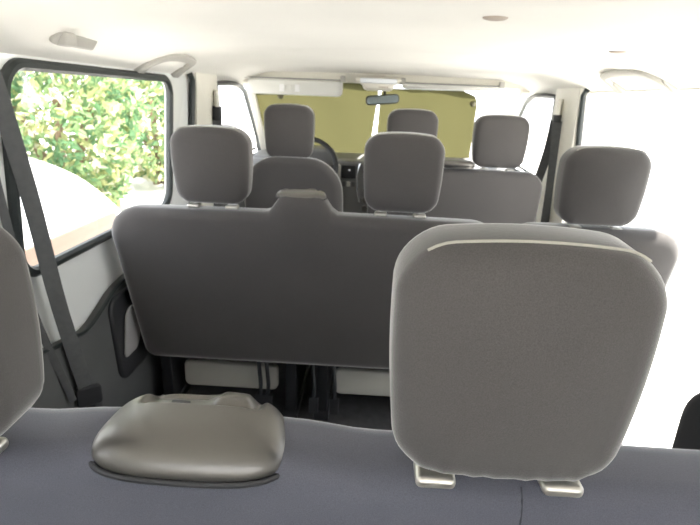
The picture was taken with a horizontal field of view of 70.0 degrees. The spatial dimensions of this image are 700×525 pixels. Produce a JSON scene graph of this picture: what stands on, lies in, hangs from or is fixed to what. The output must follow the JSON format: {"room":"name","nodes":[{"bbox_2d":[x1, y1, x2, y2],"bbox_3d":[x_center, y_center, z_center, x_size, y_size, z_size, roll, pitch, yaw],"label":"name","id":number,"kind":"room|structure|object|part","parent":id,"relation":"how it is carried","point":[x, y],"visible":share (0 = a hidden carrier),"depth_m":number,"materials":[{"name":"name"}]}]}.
{"room":"vehicle interior","nodes":[
{"label":"vehicle interior","id":0,"kind":"room"},
{"bbox_2d":[0,53,188,347],"bbox_3d":[-0.833,-0.011,0.924,0.063,0.860,3.000,3,18,2],"label":"wall","id":1,"kind":"structure","parent":0,"point":[85,278],"depth_m":1.57,"materials":[{"name":"white paint"}]},
{"bbox_2d":[0,70,102,407],"bbox_3d":[-0.775,0.036,1.271,0.094,1.119,0.305,3,18,2],"label":"belt","id":2,"kind":"object","parent":1,"relation":"attached to","point":[87,394],"visible":0.97,"depth_m":1.29,"materials":[{"name":"grey fabric"}]},
{"bbox_2d":[1,58,173,276],"bbox_3d":[-0.782,-0.350,1.643,0.070,0.542,0.988,3,18,2],"label":"window","id":3,"kind":"structure","parent":1,"relation":"in","point":[12,66],"depth_m":1.38,"materials":[{"name":"black rubber"}]},
{"bbox_2d":[31,273,163,408],"bbox_3d":[-0.867,0.573,1.117,0.100,0.627,3.001,3,18,2],"label":"trim","id":4,"kind":"structure","parent":1,"relation":"attached to","point":[115,353],"depth_m":1.69,"materials":[{"name":"grey plastic"}]},
{"bbox_3d":[-0.781,0.233,1.806,0.010,0.170,0.162,3,18,2],"label":"pocket lid","id":5,"kind":"part","parent":4,"relation":"part of","materials":[{"name":"grey plastic"}]},
{"bbox_2d":[187,72,216,205],"bbox_3d":[-0.759,-0.299,2.608,0.123,1.360,0.497,3,18,2],"label":"trim","id":6,"kind":"structure","parent":1,"relation":"attached to","point":[202,86],"depth_m":2.33,"materials":[{"name":"beige plastic"}]},
{"bbox_2d":[212,89,221,206],"bbox_3d":[-0.690,-0.412,2.649,0.064,0.955,0.050,15,22,34],"label":"belt","id":7,"kind":"object","parent":1,"relation":"attached to","point":[217,109],"visible":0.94,"depth_m":2.52,"materials":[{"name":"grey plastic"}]},
{"bbox_2d":[217,80,260,207],"bbox_3d":[-0.729,-0.531,3.342,0.118,1.345,1.296,3,18,2],"label":"door","id":8,"kind":"structure","parent":1,"relation":"in","point":[226,82],"depth_m":3.30,"materials":[{"name":"grey plastic"}]},
{"bbox_2d":[0,0,699,100],"bbox_3d":[0.117,-0.509,1.165,1.800,0.197,3.900,3,18,2],"label":"ceiling","id":9,"kind":"structure","parent":0,"point":[542,46],"depth_m":1.25,"materials":[{"name":"fabric"}]},
{"bbox_2d":[49,32,96,49],"bbox_3d":[-0.675,-0.548,1.236,0.042,0.038,0.170,3,18,2],"label":"coat hook","id":10,"kind":"object","parent":9,"relation":"attached to","point":[65,39],"visible":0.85,"depth_m":1.18,"materials":[{"name":"grey plastic"}]},
{"bbox_2d":[134,54,196,77],"bbox_3d":[-0.670,-0.745,1.893,0.132,0.076,0.382,3,18,2],"label":"handle","id":11,"kind":"object","parent":9,"relation":"attached to","point":[191,61],"visible":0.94,"depth_m":1.78,"materials":[{"name":"grey plastic"}]},
{"bbox_2d":[243,79,265,149],"bbox_3d":[-0.615,-0.951,3.359,0.055,0.589,0.742,2,18,-1],"label":"trim","id":12,"kind":"structure","parent":9,"relation":"attached to","point":[253,100],"depth_m":3.28,"materials":[{"name":"beige plastic"}]},
{"bbox_2d":[253,137,506,212],"bbox_3d":[0.194,-0.538,3.342,1.720,0.588,0.782,3,18,2],"label":"dashboard","id":13,"kind":"object","parent":12,"relation":"attached to","point":[349,167],"visible":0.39,"depth_m":3.15,"materials":[{"name":"grey plastic"}]},
{"bbox_2d":[310,145,335,164],"bbox_3d":[-0.269,-0.702,3.303,0.340,0.130,0.200,3,18,2],"label":"hood","id":14,"kind":"object","parent":13,"relation":"attached to","point":[321,153],"depth_m":3.20,"materials":[{"name":"grey plastic"}]},
{"bbox_3d":[0.053,-0.495,3.111,0.033,0.243,0.022,3,18,2],"label":"silver trim","id":15,"kind":"part","parent":13,"relation":"part of","materials":[{"name":"silver metal"}]},
{"bbox_3d":[0.093,-0.340,3.158,0.043,0.044,0.020,3,18,2],"label":"heater knob","id":16,"kind":"part","parent":13,"relation":"part of","materials":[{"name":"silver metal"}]},
{"bbox_3d":[0.216,-0.938,3.366,1.680,0.495,0.768,3,18,2],"label":"window","id":17,"kind":"structure","parent":12,"relation":"attached to","visible":0},
{"bbox_2d":[256,83,377,152],"bbox_3d":[-0.238,-0.953,3.354,0.802,0.484,0.695,2,18,-2],"label":"sunshade","id":18,"kind":"object","parent":17,"relation":"attached to","point":[345,122],"visible":0.52,"depth_m":3.30,"materials":[{"name":"yellow fabric"}]},
{"bbox_2d":[377,88,476,157],"bbox_3d":[0.528,-0.915,3.371,0.695,0.459,0.661,3,18,2],"label":"sunshade","id":19,"kind":"object","parent":17,"relation":"attached to","point":[455,111],"visible":0.52,"depth_m":3.20,"materials":[{"name":"yellow fabric"}]},
{"bbox_2d":[470,101,475,106],"bbox_3d":[0.753,-0.972,3.062,0.040,0.040,0.012,3,18,2],"label":"cup","id":20,"kind":"object","parent":19,"relation":"on","point":[472,103],"depth_m":3.06,"materials":[{"name":"yellow rubber"}]},
{"bbox_2d":[244,76,345,96],"bbox_3d":[-0.319,-1.031,2.897,0.583,0.116,0.054,3,18,2],"label":"sun visor","id":21,"kind":"object","parent":9,"relation":"attached to","point":[256,85],"visible":1,"depth_m":2.90,"materials":[{"name":"plastic"}]},
{"bbox_3d":[-0.308,-1.061,2.887,0.555,0.007,0.007,3,18,2],"label":"hinge rod","id":22,"kind":"part","parent":21,"relation":"part of","materials":[{"name":"grey plastic"}]},
{"bbox_2d":[247,72,524,89],"bbox_3d":[0.209,-1.084,2.942,1.720,0.065,0.120,3,18,2],"label":"trim","id":23,"kind":"structure","parent":9,"relation":"attached to","point":[350,77],"depth_m":2.88,"materials":[{"name":"beige plastic"}]},
{"bbox_2d":[356,77,401,90],"bbox_3d":[0.162,-1.014,2.844,0.260,0.071,0.135,3,18,2],"label":"ceiling lamp","id":24,"kind":"object","parent":23,"relation":"attached to","point":[368,83],"visible":1,"depth_m":2.79,"materials":[{"name":"beige plastic"}]},
{"bbox_2d":[366,91,398,104],"bbox_3d":[0.187,-0.973,2.917,0.196,0.112,0.085,0,18,-6],"label":"mirror","id":25,"kind":"object","parent":24,"relation":"attached to","point":[385,98],"visible":1,"depth_m":2.89,"materials":[{"name":"grey plastic"}]},
{"bbox_2d":[367,95,397,103],"bbox_3d":[0.189,-0.940,2.886,0.180,0.057,0.005,0,18,-6],"label":"mirror glass","id":26,"kind":"object","parent":25,"relation":"attached to","point":[373,99],"depth_m":2.88,"materials":[{"name":"grey"}]},
{"bbox_2d":[400,78,504,91],"bbox_3d":[0.585,-1.024,2.889,0.588,0.056,0.109,3,18,2],"label":"sun visor","id":27,"kind":"object","parent":9,"relation":"attached to","point":[406,85],"visible":1,"depth_m":2.87,"materials":[{"name":"plastic"}]},
{"bbox_3d":[0.593,-1.015,2.856,0.560,0.007,0.007,3,18,2],"label":"hinge rod","id":28,"kind":"part","parent":27,"relation":"part of","materials":[{"name":"grey plastic"}]},
{"bbox_2d":[482,16,507,20],"bbox_3d":[0.292,-0.492,1.004,0.052,0.012,0.040,3,18,2],"label":"plug","id":29,"kind":"object","parent":9,"relation":"attached to","point":[489,18],"visible":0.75,"depth_m":0.99,"materials":[{"name":"beige plastic"}]},
{"bbox_2d":[508,89,529,115],"bbox_3d":[1.042,-0.866,3.301,0.055,0.589,0.742,4,18,5],"label":"trim","id":30,"kind":"structure","parent":9,"relation":"attached to","point":[521,95],"depth_m":3.00,"materials":[{"name":"beige plastic"}]},
{"bbox_2d":[608,51,627,53],"bbox_3d":[0.728,-0.572,1.355,0.052,0.012,0.040,3,18,2],"label":"plug","id":31,"kind":"object","parent":9,"relation":"attached to","point":[612,52],"visible":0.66,"depth_m":1.35,"materials":[{"name":"beige plastic"}]},
{"bbox_2d":[600,69,677,93],"bbox_3d":[0.968,-0.628,1.736,0.132,0.076,0.392,3,18,2],"label":"handle","id":32,"kind":"object","parent":9,"relation":"attached to","point":[605,76],"visible":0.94,"depth_m":1.63,"materials":[{"name":"grey plastic"}]},
{"bbox_2d":[162,359,622,444],"bbox_3d":[0.066,0.795,1.626,1.960,0.040,4.000,3,18,2],"label":"floor","id":33,"kind":"structure","parent":0,"point":[354,410],"depth_m":2.14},
{"bbox_2d":[245,103,342,211],"bbox_3d":[-0.285,-0.274,2.843,0.535,1.203,0.619,3,18,2],"label":"seat","id":34,"kind":"object","parent":33,"relation":"on","point":[289,129],"visible":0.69,"depth_m":2.46,"materials":[{"name":"grey fabric"}]},
{"bbox_3d":[-0.294,-0.217,2.671,0.535,0.702,0.256,3,18,2],"label":"backrest","id":35,"kind":"part","parent":34,"relation":"part of","materials":[{"name":"grey fabric"}]},
{"bbox_2d":[112,125,481,420],"bbox_3d":[-0.144,0.047,1.972,1.270,1.148,0.700,3,18,2],"label":"seat","id":36,"kind":"object","parent":33,"relation":"on","point":[300,282],"visible":0.89,"depth_m":1.64,"materials":[{"name":"grey fabric"}]},
{"bbox_3d":[-0.479,0.452,2.025,0.380,0.110,0.034,3,18,2],"label":"panel","id":37,"kind":"part","parent":36,"relation":"part of","materials":[{"name":"plastic"}]},
{"bbox_3d":[-0.153,0.071,1.747,1.270,0.665,0.257,3,18,2],"label":"backrest","id":38,"kind":"part","parent":36,"relation":"part of","materials":[{"name":"grey fabric"}]},
{"bbox_3d":[0.142,0.484,2.003,0.405,0.110,0.034,3,18,2],"label":"panel","id":39,"kind":"part","parent":36,"relation":"part of","materials":[{"name":"plastic"}]},
{"bbox_2d":[0,223,699,524],"bbox_3d":[0.058,0.427,0.856,1.800,1.139,0.633,3,18,2],"label":"seat","id":40,"kind":"object","parent":33,"relation":"on","point":[521,356],"visible":1,"depth_m":0.50,"materials":[{"name":"fabric"}]},
{"bbox_3d":[0.051,0.449,0.691,1.800,0.560,0.209,3,18,2],"label":"backrest","id":41,"kind":"part","parent":40,"relation":"part of","materials":[{"name":"fabric"}]},
{"bbox_2d":[367,109,541,223],"bbox_3d":[0.525,-0.229,2.803,0.860,1.203,0.644,3,18,2],"label":"seat","id":42,"kind":"object","parent":33,"relation":"on","point":[484,195],"visible":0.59,"depth_m":2.43,"materials":[{"name":"grey fabric"}]},
{"bbox_3d":[0.517,-0.166,2.645,0.860,0.682,0.252,3,18,2],"label":"backrest","id":43,"kind":"part","parent":42,"relation":"part of","materials":[{"name":"grey fabric"}]},
{"bbox_2d":[536,87,596,222],"bbox_3d":[1.068,-0.223,2.602,0.123,1.360,0.497,3,18,2],"label":"trim","id":44,"kind":"structure","parent":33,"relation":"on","point":[578,107],"depth_m":2.32,"materials":[{"name":"beige plastic"}]},
{"bbox_2d":[513,93,555,221],"bbox_3d":[1.111,-0.446,3.306,0.118,1.346,1.237,3,18,2],"label":"door","id":45,"kind":"structure","parent":44,"relation":"attached to","point":[528,100],"depth_m":2.96,"materials":[{"name":"grey plastic"}]},
{"bbox_2d":[535,99,562,222],"bbox_3d":[1.003,-0.362,2.673,0.070,0.975,0.236,0,18,-8],"label":"belt","id":46,"kind":"object","parent":44,"relation":"attached to","point":[549,156],"visible":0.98,"depth_m":2.55,"materials":[{"name":"black fabric"}]},
{"bbox_2d":[523,145,680,287],"bbox_3d":[0.774,0.100,1.944,0.550,1.135,0.695,3,18,2],"label":"seat","id":47,"kind":"object","parent":33,"relation":"on","point":[601,188],"visible":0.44,"depth_m":1.50,"materials":[{"name":"grey fabric"}]},
{"bbox_3d":[0.764,0.141,1.726,0.550,0.583,0.231,3,18,2],"label":"backrest","id":48,"kind":"part","parent":47,"relation":"part of","materials":[{"name":"grey fabric"}]},
{"bbox_3d":[0.974,0.483,0.445,0.097,1.360,1.960,3,18,2],"label":"wall","id":49,"kind":"structure","parent":0,"visible":0},
{"bbox_2d":[589,88,699,93],"bbox_3d":[1.072,-0.625,1.742,0.085,0.060,1.400,3,18,2],"label":"trim","id":50,"kind":"structure","parent":49,"relation":"attached to","point":[686,89],"depth_m":1.75,"materials":[{"name":"beige plastic"}]},
{"bbox_2d":[672,392,699,449],"bbox_3d":[0.969,0.632,1.284,0.036,0.552,0.480,3,18,2],"label":"wheel arch cover","id":51,"kind":"object","parent":49,"relation":"attached to","point":[687,436],"visible":0.2,"depth_m":1.42,"materials":[{"name":"grey plastic"}]},
{"label":"outside","id":52,"kind":"structure","parent":0,"visible":0},
{"bbox_2d":[27,107,699,447],"bbox_3d":[0.227,0.150,5.304,80.000,0.001,80.000,3,18,2],"label":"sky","id":53,"kind":"structure","parent":52,"point":[671,201],"depth_m":7.95,"materials":[{"name":"concrete"}]},
{"bbox_2d":[20,157,120,265],"bbox_3d":[-2.826,0.164,2.523,1.860,1.478,4.011,3,18,2],"label":"car","id":54,"kind":"object","parent":53,"relation":"on","point":[75,211],"visible":0.27,"depth_m":3.42,"materials":[{"name":"white paint"}]},
{"bbox_3d":[-1.945,0.059,2.880,0.018,0.200,2.450,3,18,2],"label":"moulding","id":55,"kind":"part","parent":54,"relation":"part of","materials":[{"name":"brown"}]},
{"bbox_2d":[11,71,152,206],"bbox_3d":[-3.984,-2.177,6.827,2.486,3.179,2.478,3,18,2],"label":"bush","id":56,"kind":"object","parent":53,"relation":"on","point":[120,160],"visible":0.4,"depth_m":6.39,"materials":[{"name":"green plant"}]},
{"bbox_3d":[-3.912,-1.423,7.003,0.897,1.642,1.102,3,18,2],"label":"stem","id":57,"kind":"part","parent":56,"relation":"part of","materials":[{"name":"green plant"}]},
{"bbox_2d":[92,76,164,184],"bbox_3d":[-3.724,-3.202,9.633,2.452,3.391,2.548,10,20,23],"label":"bush","id":58,"kind":"object","parent":53,"relation":"on","point":[152,165],"visible":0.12,"depth_m":8.91,"materials":[{"name":"green plant"}]},
{"bbox_3d":[-3.658,-2.372,9.839,0.935,1.692,1.145,3,18,2],"label":"stem","id":59,"kind":"part","parent":58,"relation":"part of","materials":[{"name":"green plant"}]}
]}

